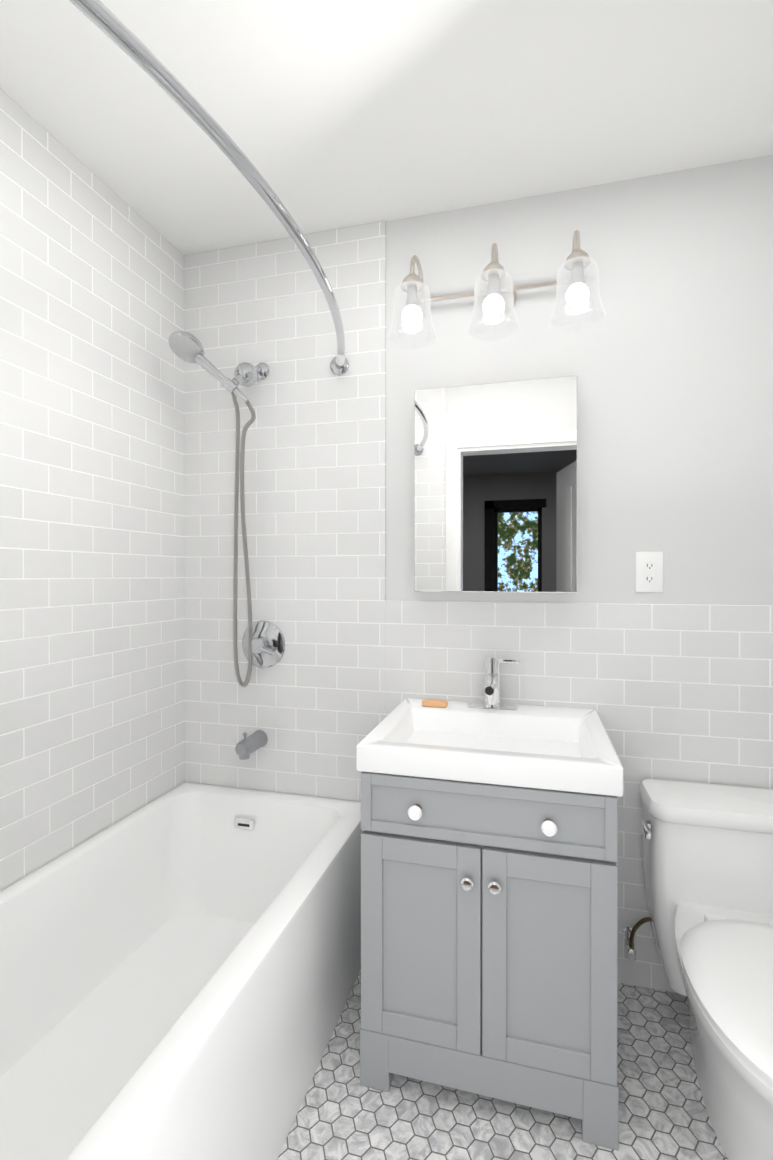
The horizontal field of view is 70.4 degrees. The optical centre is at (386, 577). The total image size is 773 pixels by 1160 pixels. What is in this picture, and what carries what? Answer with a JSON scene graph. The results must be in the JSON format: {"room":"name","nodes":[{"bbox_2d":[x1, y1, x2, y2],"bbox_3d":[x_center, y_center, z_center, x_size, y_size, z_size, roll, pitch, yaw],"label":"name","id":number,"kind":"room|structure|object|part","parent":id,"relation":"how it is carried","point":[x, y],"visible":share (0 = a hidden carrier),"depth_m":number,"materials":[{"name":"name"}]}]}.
{"room":"bathroom","nodes":[
{"label":"bathroom","id":0,"kind":"room"},
{"bbox_2d":[0,89,184,891],"bbox_3d":[-1.045,0.017,1.305,0.128,2.470,1.666,0,0,15],"label":"wall","id":1,"kind":"structure","parent":0,"point":[92,728],"depth_m":1.61,"materials":[{"name":"white tile"}]},
{"bbox_2d":[0,0,772,255],"bbox_3d":[0.087,-1.257,1.056,2.440,0.080,1.786,0,0,15],"label":"ceiling","id":2,"kind":"structure","parent":0,"point":[327,115],"depth_m":1.40,"materials":[{"name":"white paint"}]},
{"bbox_2d":[184,155,772,992],"bbox_3d":[0.302,0.014,1.863,2.440,2.470,0.128,0,0,15],"label":"wall","id":3,"kind":"structure","parent":0,"point":[668,361],"depth_m":1.77,"materials":[{"name":"white tile"}]},
{"bbox_2d":[69,0,348,375],"bbox_3d":[-0.294,-0.738,1.161,0.212,0.068,1.532,0,0,15],"label":"rail","id":4,"kind":"object","parent":3,"relation":"attached to","point":[99,14],"visible":1,"depth_m":0.89,"materials":[{"name":"chrome"}]},
{"bbox_2d":[168,331,284,759],"bbox_3d":[-0.553,-0.094,1.890,0.319,1.438,0.263,0,0,15],"label":"shower fixture set","id":5,"kind":"object","parent":3,"relation":"attached to","point":[263,644],"depth_m":1.94,"materials":[{"name":"grey metal"}]},
{"bbox_2d":[414,375,577,592],"bbox_3d":[0.341,-0.278,1.738,0.497,0.645,0.104,0,0,15],"label":"mirror","id":6,"kind":"object","parent":3,"relation":"attached to","point":[495,487],"visible":1,"depth_m":1.68,"materials":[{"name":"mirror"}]},
{"bbox_2d":[387,230,605,348],"bbox_3d":[0.322,-0.868,1.657,0.627,0.287,0.266,0,0,15],"label":"sconce","id":7,"kind":"object","parent":3,"relation":"attached to","point":[496,295],"visible":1,"depth_m":1.60,"materials":[{"name":"glass"}]},
{"bbox_2d":[635,552,663,592],"bbox_3d":[0.799,-0.017,1.666,0.078,0.124,0.009,0,0,15],"label":"outlet","id":8,"kind":"object","parent":3,"relation":"attached to","point":[649,572],"visible":1,"depth_m":1.66,"materials":[{"name":"white plastic"}]},
{"bbox_2d":[277,970,727,1159],"bbox_3d":[0.087,1.283,1.068,2.440,0.060,1.786,0,0,15],"label":"floor","id":9,"kind":"structure","parent":0,"point":[343,1114],"depth_m":1.28,"materials":[{"name":"tile"}]},
{"bbox_2d":[0,783,361,1159],"bbox_3d":[-0.604,1.014,1.253,0.750,0.475,1.526,0,0,15],"label":"bathtub","id":10,"kind":"object","parent":9,"relation":"on","point":[180,967],"visible":0.9,"depth_m":1.39,"materials":[{"name":"white ceramic"}]},
{"bbox_2d":[356,656,622,1150],"bbox_3d":[0.285,0.751,1.512,0.609,1.000,0.560,0,0,15],"label":"bathroom vanity","id":11,"kind":"object","parent":9,"relation":"on","point":[489,898],"visible":1,"depth_m":1.27,"materials":[{"name":"grey paint"}]},
{"bbox_3d":[0.215,0.628,1.260,0.338,0.182,0.038,0,0,15],"label":"knob","id":12,"kind":"part","parent":11,"relation":"part of","materials":[{"name":"silver metal"}]},
{"bbox_2d":[467,656,519,709],"bbox_3d":[0.308,0.382,1.621,0.163,0.264,0.268,0,0,15],"label":"faucet","id":13,"kind":"object","parent":11,"relation":"on","point":[492,663],"depth_m":1.70,"materials":[{"name":"silver metal"}]},
{"bbox_2d":[622,779,772,1159],"bbox_3d":[0.831,0.927,1.236,0.440,0.650,0.814,0,0,15],"label":"toilet","id":14,"kind":"object","parent":9,"relation":"on","point":[707,852],"visible":1,"depth_m":1.39,"materials":[{"name":"white ceramic"}]},
{"bbox_3d":[0.736,0.908,1.570,0.082,0.465,0.218,0,0,15],"label":"lever","id":15,"kind":"part","parent":14,"relation":"part of","materials":[{"name":"silver metal"}]},
{"bbox_3d":[0.812,0.843,1.089,0.380,0.050,0.519,0,0,15],"label":"seat","id":16,"kind":"part","parent":14,"relation":"part of","materials":[{"name":"white plastic"}]}
]}

